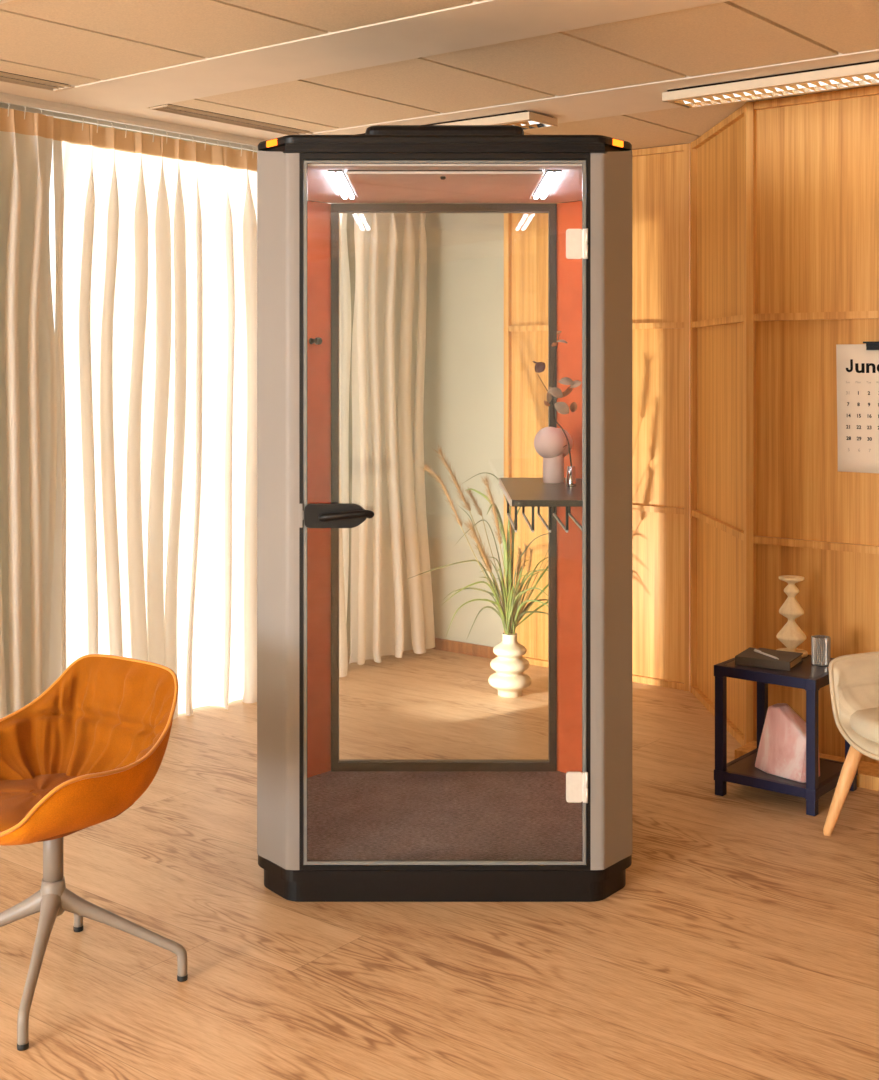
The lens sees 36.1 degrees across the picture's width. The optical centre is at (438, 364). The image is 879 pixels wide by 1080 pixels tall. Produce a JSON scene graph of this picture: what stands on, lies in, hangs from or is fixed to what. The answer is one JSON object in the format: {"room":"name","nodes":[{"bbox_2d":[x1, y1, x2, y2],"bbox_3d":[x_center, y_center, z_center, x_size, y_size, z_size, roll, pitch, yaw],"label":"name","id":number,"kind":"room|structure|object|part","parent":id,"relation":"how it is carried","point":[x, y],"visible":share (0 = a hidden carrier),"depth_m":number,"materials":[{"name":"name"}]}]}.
{"room":"office","nodes":[
{"label":"office","id":0,"kind":"room"},
{"bbox_2d":[53,117,354,655],"bbox_3d":[-5.640,0.237,0.776,0.160,2.606,17.445,0,0,39],"label":"wall","id":1,"kind":"structure","parent":0,"point":[350,216],"depth_m":7.15,"materials":[{"name":"beige paint"}]},
{"bbox_2d":[0,649,878,1079],"bbox_3d":[-2.729,1.600,-1.604,7.760,0.120,17.545,0,0,38],"label":"floor","id":2,"kind":"structure","parent":0,"point":[740,939],"depth_m":3.58,"materials":[{"name":"brown wood"}]},
{"bbox_2d":[0,654,187,1050],"bbox_3d":[-0.967,1.159,3.350,0.594,0.763,0.562,0,0,35],"label":"swivel armchair","id":3,"kind":"object","parent":2,"relation":"on","point":[77,756],"visible":1,"depth_m":3.43,"materials":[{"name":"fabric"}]},
{"bbox_3d":[-1.119,1.411,3.354,0.343,0.235,0.052,0,0,-2],"label":"leg","id":4,"kind":"part","parent":3,"relation":"part of","materials":[{"name":"grey metal"}]},
{"bbox_3d":[-0.954,1.411,3.201,0.052,0.235,0.343,0,0,-2],"label":"leg","id":5,"kind":"part","parent":3,"relation":"part of","materials":[{"name":"grey metal"}]},
{"bbox_2d":[0,773,134,841],"bbox_3d":[-0.985,1.076,3.324,0.410,0.058,0.417,0,0,35],"label":"seat cushion","id":6,"kind":"object","parent":3,"relation":"on","point":[19,792],"depth_m":3.26,"materials":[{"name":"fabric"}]},
{"bbox_3d":[-0.966,1.411,3.519,0.052,0.235,0.343,0,0,-2],"label":"leg","id":7,"kind":"part","parent":3,"relation":"part of","materials":[{"name":"grey metal"}]},
{"bbox_3d":[-0.807,1.411,3.369,0.279,0.235,0.234,0,0,35],"label":"leg","id":8,"kind":"part","parent":3,"relation":"part of","materials":[{"name":"grey metal"}]},
{"bbox_2d":[257,125,631,901],"bbox_3d":[0.017,0.417,4.314,1.110,2.246,1.034,0,0,0],"label":"booth","id":9,"kind":"object","parent":2,"relation":"on","point":[557,828],"visible":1,"depth_m":3.95,"materials":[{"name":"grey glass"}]},
{"bbox_3d":[-0.528,0.405,4.343,0.018,2.078,0.721,0,0,0],"label":"panel","id":10,"kind":"part","parent":9,"relation":"part of","materials":[{"name":"grey metal"}]},
{"bbox_2d":[266,139,276,146],"bbox_3d":[-0.484,-0.644,3.918,0.009,0.018,0.054,0,0,-39],"label":"lamp","id":11,"kind":"object","parent":9,"relation":"on","point":[273,142],"depth_m":3.92,"materials":[{"name":"yellow plastic"}]},
{"bbox_3d":[-0.469,0.405,3.917,0.184,2.078,0.036,0,0,44],"label":"corner panel","id":12,"kind":"part","parent":9,"relation":"part of","materials":[{"name":"grey metal"}]},
{"bbox_3d":[-0.393,0.430,3.856,0.013,0.068,0.005,0,0,0],"label":"strike plate","id":13,"kind":"part","parent":9,"relation":"part of","materials":[{"name":"metal"}]},
{"bbox_3d":[-0.294,0.430,3.851,0.178,0.068,0.024,0,0,0],"label":"handle","id":14,"kind":"part","parent":9,"relation":"part of","materials":[{"name":"black metal"}]},
{"bbox_3d":[-0.262,0.426,3.818,0.159,0.035,0.043,0,0,0],"label":"lever","id":15,"kind":"part","parent":9,"relation":"part of","materials":[{"name":"black metal"}]},
{"bbox_2d":[365,125,523,134],"bbox_3d":[0.017,-0.683,4.317,0.470,0.046,0.720,0,0,0],"label":"roof vent","id":16,"kind":"object","parent":9,"relation":"attached to","point":[377,129],"depth_m":3.96,"materials":[{"name":"black metal"}]},
{"bbox_3d":[0.017,0.421,3.867,0.788,1.997,0.008,0,0,0],"label":"pane","id":17,"kind":"part","parent":9,"relation":"part of","materials":[{"name":"clear glass"}]},
{"bbox_3d":[0.017,0.422,3.867,0.808,2.015,0.014,0,0,0],"label":"door","id":18,"kind":"part","parent":9,"relation":"part of","materials":[{"name":"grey glass"}]},
{"bbox_3d":[0.017,-0.564,4.251,0.580,0.008,0.588,0,0,0],"label":"ceiling panel","id":19,"kind":"part","parent":9,"relation":"part of","materials":[{"name":"fabric"}]},
{"bbox_3d":[0.228,0.492,4.229,0.006,0.008,0.463,0,0,0],"label":"rod rail","id":20,"kind":"part","parent":9,"relation":"part of","materials":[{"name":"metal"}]},
{"bbox_3d":[0.228,0.451,4.002,0.008,0.082,0.008,0,0,0],"label":"hanging rod","id":21,"kind":"part","parent":9,"relation":"part of","materials":[{"name":"black metal"}]},
{"bbox_3d":[0.279,0.492,4.229,0.006,0.008,0.463,0,0,0],"label":"rod rail","id":22,"kind":"part","parent":9,"relation":"part of","materials":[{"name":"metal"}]},
{"bbox_3d":[0.279,0.451,4.002,0.008,0.082,0.008,0,0,0],"label":"hanging rod","id":23,"kind":"part","parent":9,"relation":"part of","materials":[{"name":"black metal"}]},
{"bbox_2d":[500,478,581,506],"bbox_3d":[0.377,0.402,4.308,0.329,0.019,0.785,0,0,0],"label":"shelf","id":24,"kind":"object","parent":9,"relation":"attached to","point":[519,492],"depth_m":4.14,"materials":[{"name":"laminate"}]},
{"bbox_3d":[0.329,0.492,4.229,0.006,0.008,0.463,0,0,0],"label":"rod rail","id":25,"kind":"part","parent":9,"relation":"part of","materials":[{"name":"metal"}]},
{"bbox_3d":[0.329,0.451,4.002,0.008,0.082,0.008,0,0,0],"label":"hanging rod","id":26,"kind":"part","parent":9,"relation":"part of","materials":[{"name":"black metal"}]},
{"bbox_2d":[534,427,572,482],"bbox_3d":[0.383,0.299,4.505,0.108,0.186,0.147,0,0,43],"label":"table lamp","id":27,"kind":"object","parent":9,"relation":"on","point":[549,442],"visible":0.98,"depth_m":4.46,"materials":[{"name":"pink ceramic"}]},
{"bbox_3d":[0.370,0.259,4.490,0.108,0.107,0.108,0,0,0],"label":"globe","id":28,"kind":"part","parent":27,"relation":"part of"},
{"bbox_3d":[0.396,0.262,4.522,0.104,0.103,0.104,0,0,0],"label":"globe","id":29,"kind":"part","parent":27,"relation":"part of"},
{"bbox_3d":[0.380,0.492,4.229,0.006,0.008,0.463,0,0,0],"label":"rod rail","id":30,"kind":"part","parent":9,"relation":"part of","materials":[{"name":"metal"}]},
{"bbox_3d":[0.380,0.451,4.002,0.008,0.082,0.008,0,0,0],"label":"hanging rod","id":31,"kind":"part","parent":9,"relation":"part of","materials":[{"name":"black metal"}]},
{"bbox_2d":[566,466,575,486],"bbox_3d":[0.428,0.360,4.370,0.034,0.064,0.034,0,0,0],"label":"bud vase","id":32,"kind":"object","parent":9,"relation":"on","point":[571,475],"visible":1,"depth_m":4.36,"materials":[{"name":"glass"}]},
{"bbox_2d":[533,331,581,466],"bbox_3d":[0.383,0.115,4.351,0.177,0.451,0.057,0,0,-18],"label":"branch","id":33,"kind":"object","parent":32,"relation":"in","point":[561,407],"visible":1,"depth_m":4.34,"materials":[{"name":"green plant"}]},
{"bbox_3d":[0.430,0.492,4.229,0.006,0.008,0.463,0,0,0],"label":"rod rail","id":34,"kind":"part","parent":9,"relation":"part of","materials":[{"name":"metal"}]},
{"bbox_3d":[0.501,0.405,3.924,0.137,2.078,0.135,0,0,0],"label":"corner panel","id":35,"kind":"part","parent":9,"relation":"part of","materials":[{"name":"grey metal"}]},
{"bbox_2d":[613,139,622,146],"bbox_3d":[0.518,-0.644,3.918,0.009,0.018,0.054,0,0,39],"label":"lamp","id":36,"kind":"object","parent":9,"relation":"on","point":[616,142],"depth_m":3.91,"materials":[{"name":"yellow plastic"}]},
{"bbox_2d":[488,632,530,697],"bbox_3d":[0.331,1.397,6.300,0.200,0.287,0.200,0,0,0],"label":"floor vase","id":37,"kind":"object","parent":2,"relation":"on","point":[509,679],"visible":1,"depth_m":6.24,"materials":[{"name":"white ceramic"}]},
{"bbox_2d":[408,445,547,637],"bbox_3d":[0.338,0.707,6.290,0.966,1.157,0.266,0,0,2],"label":"ornamental grass","id":38,"kind":"object","parent":37,"relation":"in","point":[513,612],"depth_m":6.28,"materials":[{"name":"plant"}]},
{"bbox_3d":[0.083,1.067,6.269,0.463,0.326,0.012,0,0,-6],"label":"grass blade","id":39,"kind":"part","parent":38,"relation":"part of","materials":[{"name":"green plant"}]},
{"bbox_3d":[0.165,1.138,6.324,0.300,0.191,0.011,0,0,8],"label":"grass blade","id":40,"kind":"part","parent":38,"relation":"part of","materials":[{"name":"green plant"}]},
{"bbox_3d":[0.160,1.115,6.251,0.297,0.229,0.099,0,0,0],"label":"grass blade","id":41,"kind":"part","parent":38,"relation":"part of","materials":[{"name":"green plant"}]},
{"bbox_3d":[0.174,1.163,6.240,0.288,0.169,0.121,0,0,0],"label":"grass blade","id":42,"kind":"part","parent":38,"relation":"part of","materials":[{"name":"green plant"}]},
{"bbox_3d":[0.199,0.977,6.290,0.254,0.514,0.020,0,0,0],"label":"grass blade","id":43,"kind":"part","parent":38,"relation":"part of","materials":[{"name":"plant"}]},
{"bbox_3d":[0.204,0.944,6.310,0.236,0.580,0.024,0,0,0],"label":"grass blade","id":44,"kind":"part","parent":38,"relation":"part of","materials":[{"name":"green plant"}]},
{"bbox_3d":[0.223,1.205,6.305,0.190,0.160,0.004,0,0,3],"label":"grass blade","id":45,"kind":"part","parent":38,"relation":"part of","materials":[{"name":"green plant"}]},
{"bbox_3d":[0.224,0.904,6.281,0.209,0.661,0.038,0,0,0],"label":"grass blade","id":46,"kind":"part","parent":38,"relation":"part of","materials":[{"name":"plant"}]},
{"bbox_3d":[0.221,0.864,6.238,0.242,0.740,0.125,0,0,0],"label":"grass blade","id":47,"kind":"part","parent":38,"relation":"part of","materials":[{"name":"plant"}]},
{"bbox_3d":[0.243,1.049,6.293,0.152,0.424,0.018,0,0,0],"label":"grass blade","id":48,"kind":"part","parent":38,"relation":"part of","materials":[{"name":"plant"}]},
{"bbox_3d":[0.266,1.110,6.261,0.107,0.302,0.077,0,0,0],"label":"grass blade","id":49,"kind":"part","parent":38,"relation":"part of","materials":[{"name":"green plant"}]},
{"bbox_3d":[0.268,1.154,6.291,0.113,0.214,0.016,0,0,0],"label":"grass blade","id":50,"kind":"part","parent":38,"relation":"part of","materials":[{"name":"green plant"}]},
{"bbox_3d":[0.273,0.934,6.235,0.112,0.600,0.130,0,0,0],"label":"grass blade","id":51,"kind":"part","parent":38,"relation":"part of","materials":[{"name":"green plant"}]},
{"bbox_3d":[0.286,1.081,6.289,0.100,0.358,0.013,0,0,0],"label":"grass blade","id":52,"kind":"part","parent":38,"relation":"part of","materials":[{"name":"green plant"}]},
{"bbox_3d":[0.297,1.092,6.251,0.061,0.336,0.102,0,0,0],"label":"grass blade","id":53,"kind":"part","parent":38,"relation":"part of","materials":[{"name":"green plant"}]},
{"bbox_3d":[0.324,1.118,6.249,0.030,0.284,0.099,0,0,0],"label":"grass blade","id":54,"kind":"part","parent":38,"relation":"part of","materials":[{"name":"green plant"}]},
{"bbox_3d":[0.328,0.925,6.298,0.022,0.617,0.008,0,0,0],"label":"grass blade","id":55,"kind":"part","parent":38,"relation":"part of","materials":[{"name":"plant"}]},
{"bbox_3d":[0.334,1.133,6.258,0.009,0.255,0.084,0,0,-20],"label":"grass blade","id":56,"kind":"part","parent":38,"relation":"part of","materials":[{"name":"green plant"}]},
{"bbox_3d":[0.342,1.143,6.258,0.021,0.235,0.069,0,0,0],"label":"grass blade","id":57,"kind":"part","parent":38,"relation":"part of","materials":[{"name":"green plant"}]},
{"bbox_3d":[0.350,1.150,6.260,0.079,0.221,0.046,0,0,0],"label":"grass blade","id":58,"kind":"part","parent":38,"relation":"part of","materials":[{"name":"green plant"}]},
{"bbox_3d":[0.365,0.932,6.322,0.083,0.603,0.016,0,0,-29],"label":"grass blade","id":59,"kind":"part","parent":38,"relation":"part of","materials":[{"name":"green plant"}]},
{"bbox_3d":[0.371,1.105,6.299,0.053,0.311,0.003,0,0,19],"label":"grass blade","id":60,"kind":"part","parent":38,"relation":"part of","materials":[{"name":"green plant"}]},
{"bbox_3d":[0.364,1.113,6.236,0.102,0.296,0.119,0,0,0],"label":"grass blade","id":61,"kind":"part","parent":38,"relation":"part of","materials":[{"name":"green plant"}]},
{"bbox_3d":[0.380,1.153,6.269,0.007,0.216,0.110,0,0,-35],"label":"grass blade","id":62,"kind":"part","parent":38,"relation":"part of","materials":[{"name":"green plant"}]},
{"bbox_3d":[0.387,1.107,6.290,0.116,0.308,0.034,0,0,0],"label":"grass blade","id":63,"kind":"part","parent":38,"relation":"part of","materials":[{"name":"green plant"}]},
{"bbox_3d":[0.407,1.111,6.314,0.159,0.300,0.003,0,0,1],"label":"grass blade","id":64,"kind":"part","parent":38,"relation":"part of","materials":[{"name":"green plant"}]},
{"bbox_3d":[0.442,1.159,6.242,0.204,0.152,0.115,0,0,0],"label":"grass blade","id":65,"kind":"part","parent":38,"relation":"part of","materials":[{"name":"green plant"}]},
{"bbox_3d":[0.426,1.129,6.239,0.181,0.211,0.121,0,0,0],"label":"grass blade","id":66,"kind":"part","parent":38,"relation":"part of","materials":[{"name":"green plant"}]},
{"bbox_3d":[0.441,1.077,6.315,0.196,0.366,0.052,0,0,0],"label":"grass blade","id":67,"kind":"part","parent":38,"relation":"part of","materials":[{"name":"green plant"}]},
{"bbox_3d":[0.441,1.002,6.261,0.208,0.463,0.078,0,0,0],"label":"grass blade","id":68,"kind":"part","parent":38,"relation":"part of","materials":[{"name":"plant"}]},
{"bbox_3d":[0.440,1.088,6.247,0.208,0.293,0.106,0,0,0],"label":"grass blade","id":69,"kind":"part","parent":38,"relation":"part of","materials":[{"name":"green plant"}]},
{"bbox_3d":[0.447,1.190,6.288,0.214,0.090,0.004,0,0,6],"label":"grass blade","id":70,"kind":"part","parent":38,"relation":"part of","materials":[{"name":"green plant"}]},
{"bbox_3d":[0.556,1.142,6.341,0.437,0.188,0.009,0,0,-12],"label":"grass blade","id":71,"kind":"part","parent":38,"relation":"part of","materials":[{"name":"green plant"}]},
{"bbox_3d":[0.560,1.063,6.344,0.437,0.344,0.092,0,0,0],"label":"grass blade","id":72,"kind":"part","parent":38,"relation":"part of","materials":[{"name":"green plant"}]},
{"bbox_3d":[0.555,1.003,6.344,0.428,0.464,0.092,0,0,0],"label":"grass blade","id":73,"kind":"part","parent":38,"relation":"part of","materials":[{"name":"green plant"}]},
{"bbox_3d":[0.450,1.169,6.349,0.241,0.131,0.013,0,0,-23],"label":"grass blade","id":74,"kind":"part","parent":38,"relation":"part of","materials":[{"name":"green plant"}]},
{"bbox_2d":[714,648,857,815],"bbox_3d":[1.252,1.307,4.868,0.382,0.466,0.382,0,0,39],"label":"side table","id":75,"kind":"object","parent":2,"relation":"on","point":[742,770],"visible":0.58,"depth_m":4.76,"materials":[{"name":"black metal"}]},
{"bbox_3d":[1.010,1.325,4.840,0.032,0.429,0.032,0,0,39],"label":"leg","id":76,"kind":"part","parent":75,"relation":"part of","materials":[{"name":"wood"}]},
{"bbox_3d":[1.224,1.325,5.109,0.032,0.429,0.032,0,0,39],"label":"leg","id":77,"kind":"part","parent":75,"relation":"part of","materials":[{"name":"black metal"}]},
{"bbox_2d":[735,647,802,670],"bbox_3d":[1.191,1.060,4.868,0.198,0.031,0.174,0,0,30],"label":"book","id":78,"kind":"object","parent":75,"relation":"on","point":[786,660],"visible":0.98,"depth_m":4.82,"materials":[{"name":"black paper"}]},
{"bbox_2d":[754,649,777,658],"bbox_3d":[1.177,1.039,4.850,0.008,0.009,0.154,0,0,-20],"label":"pen","id":79,"kind":"object","parent":78,"relation":"on","point":[755,650],"visible":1,"depth_m":4.86,"materials":[{"name":"metal"}]},
{"bbox_3d":[1.252,1.095,4.868,0.382,0.040,0.382,0,0,38],"label":"frame","id":80,"kind":"part","parent":75,"relation":"part of","materials":[{"name":"wood"}]},
{"bbox_2d":[726,752,842,786],"bbox_3d":[1.252,1.458,4.868,0.338,0.013,0.338,0,0,38],"label":"shelf","id":81,"kind":"object","parent":75,"relation":"attached to","point":[742,770],"depth_m":4.78,"materials":[{"name":"wood"}]},
{"bbox_3d":[1.252,1.469,4.868,0.382,0.038,0.382,0,0,38],"label":"frame","id":82,"kind":"part","parent":75,"relation":"part of","materials":[{"name":"black metal"}]},
{"bbox_2d":[755,703,819,782],"bbox_3d":[1.253,1.331,4.811,0.162,0.239,0.237,0,0,-36],"label":"stone","id":83,"kind":"object","parent":75,"relation":"on","point":[781,752],"visible":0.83,"depth_m":4.75,"materials":[{"name":"pink stone"}]},
{"bbox_2d":[776,575,807,657],"bbox_3d":[1.307,0.930,5.004,0.116,0.290,0.116,0,0,0],"label":"candle holder","id":84,"kind":"object","parent":75,"relation":"on","point":[790,635],"visible":0.89,"depth_m":4.98,"materials":[{"name":"beige wood"}]},
{"bbox_3d":[1.279,1.325,4.626,0.032,0.429,0.032,0,0,38],"label":"leg","id":85,"kind":"part","parent":75,"relation":"part of","materials":[{"name":"black metal"}]},
{"bbox_2d":[811,635,830,665],"bbox_3d":[1.373,1.026,4.854,0.067,0.098,0.066,0,0,0],"label":"tumbler","id":86,"kind":"object","parent":75,"relation":"on","point":[820,644],"visible":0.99,"depth_m":4.83,"materials":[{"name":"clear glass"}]},
{"bbox_3d":[1.494,1.325,4.895,0.032,0.429,0.032,0,0,39],"label":"leg","id":87,"kind":"part","parent":75,"relation":"part of","materials":[{"name":"wood"}]},
{"bbox_2d":[823,651,878,835],"bbox_3d":[1.597,1.249,4.298,0.558,0.582,0.624,0,0,-23],"label":"armchair","id":88,"kind":"object","parent":2,"relation":"on","point":[853,678],"visible":1,"depth_m":4.42,"materials":[{"name":"beige fabric"}]},
{"bbox_3d":[1.327,1.372,4.411,0.139,0.336,0.046,0,0,14],"label":"leg","id":89,"kind":"part","parent":88,"relation":"part of","materials":[{"name":"brown wood"}]},
{"bbox_2d":[850,707,878,742],"bbox_3d":[1.571,1.162,4.287,0.418,0.086,0.490,0,0,-23],"label":"seat cushion","id":90,"kind":"object","parent":88,"relation":"on","point":[864,721],"depth_m":4.31,"materials":[{"name":"beige fabric"}]},
{"bbox_2d":[0,0,878,149],"bbox_3d":[-2.729,-1.111,-1.604,7.760,0.130,17.545,0,0,38],"label":"ceiling","id":91,"kind":"structure","parent":0,"point":[319,67],"depth_m":4.58,"materials":[{"name":"paint"}]},
{"bbox_2d":[0,71,71,90],"bbox_3d":[-1.679,-1.052,4.789,0.116,0.019,0.818,0,0,38],"label":"ceiling vent","id":92,"kind":"object","parent":91,"relation":"in","point":[3,75],"visible":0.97,"depth_m":5.00,"materials":[{"name":"white metal"}]},
{"bbox_2d":[0,103,257,151],"bbox_3d":[-1.304,-1.028,5.818,0.023,0.037,3.935,0,0,39],"label":"track","id":93,"kind":"object","parent":91,"relation":"attached to","point":[2,105],"visible":0.19,"depth_m":5.77,"materials":[{"name":"white metal"}]},
{"bbox_2d":[0,92,266,146],"bbox_3d":[-1.226,-1.028,5.756,0.023,0.037,3.935,0,0,39],"label":"track","id":94,"kind":"object","parent":91,"relation":"attached to","point":[6,98],"visible":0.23,"depth_m":5.63,"materials":[{"name":"white metal"}]},
{"bbox_2d":[0,103,56,718],"bbox_3d":[-1.798,0.266,5.013,0.152,2.540,0.865,0,0,38],"label":"curtain","id":95,"kind":"object","parent":94,"relation":"hanging from","point":[28,380],"visible":0.91,"depth_m":5.23,"materials":[{"name":"fabric"}]},
{"bbox_2d":[48,112,350,718],"bbox_3d":[-0.985,0.265,6.067,0.152,2.543,1.770,0,0,38],"label":"curtain","id":96,"kind":"object","parent":94,"relation":"hanging from","point":[155,553],"visible":0.57,"depth_m":5.81,"materials":[{"name":"fabric"}]},
{"bbox_2d":[349,213,434,664],"bbox_3d":[-0.212,0.249,6.998,0.144,2.512,0.628,0,0,38],"label":"curtain","id":97,"kind":"object","parent":94,"relation":"hanging from","point":[392,613],"visible":0.8,"depth_m":6.95,"materials":[{"name":"fabric"}]},
{"bbox_2d":[150,104,312,134],"bbox_3d":[-0.875,-1.052,5.800,0.116,0.019,0.840,0,0,38],"label":"ceiling vent","id":98,"kind":"object","parent":91,"relation":"in","point":[166,107],"visible":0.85,"depth_m":5.77,"materials":[{"name":"white metal"}]},
{"bbox_2d":[356,110,557,134],"bbox_3d":[-0.037,-1.026,5.986,1.205,0.040,0.210,0,0,39],"label":"recessed light","id":99,"kind":"object","parent":91,"relation":"in","point":[528,120],"visible":0.25,"depth_m":5.65,"materials":[{"name":"metal"}]},
{"bbox_2d":[662,60,878,108],"bbox_3d":[1.397,-1.026,4.845,1.230,0.040,0.210,0,0,38],"label":"recessed light","id":100,"kind":"object","parent":91,"relation":"in","point":[861,74],"visible":1,"depth_m":4.92,"materials":[{"name":"metal"}]},
{"bbox_2d":[423,143,689,690],"bbox_3d":[0.484,0.237,6.998,1.880,2.606,0.120,0,0,39],"label":"wall","id":101,"kind":"structure","parent":0,"point":[660,175],"depth_m":6.98,"materials":[{"name":"brown wood"}]},
{"bbox_2d":[431,638,497,658],"bbox_3d":[0.059,1.509,7.252,0.698,0.062,0.015,0,0,38],"label":"baseboard","id":102,"kind":"structure","parent":101,"relation":"attached to","point":[465,648],"depth_m":7.18,"materials":[{"name":"brown wood"}]},
{"bbox_2d":[690,100,756,745],"bbox_3d":[1.264,0.237,5.875,0.120,2.606,0.990,0,0,-2],"label":"wall","id":103,"kind":"structure","parent":0,"point":[718,156],"depth_m":5.90,"materials":[{"name":"brown wood"}]},
{"bbox_2d":[746,85,878,763],"bbox_3d":[3.231,0.237,3.858,5.032,2.606,0.120,0,0,39],"label":"wall","id":104,"kind":"structure","parent":0,"point":[818,153],"depth_m":5.24,"materials":[{"name":"brown wood"}]},
{"bbox_2d":[735,741,878,790],"bbox_3d":[3.153,1.515,3.737,5.002,0.050,0.168,0,0,38],"label":"trim","id":105,"kind":"structure","parent":104,"relation":"attached to","point":[868,772],"depth_m":4.99,"materials":[{"name":"brown wood"}]},
{"bbox_2d":[836,341,878,472],"bbox_3d":[1.647,0.160,5.053,0.330,0.495,0.027,0,0,39],"label":"wall calendar","id":106,"kind":"object","parent":104,"relation":"attached to","point":[857,365],"visible":1,"depth_m":5.11,"materials":[{"name":"paper"}]}
]}

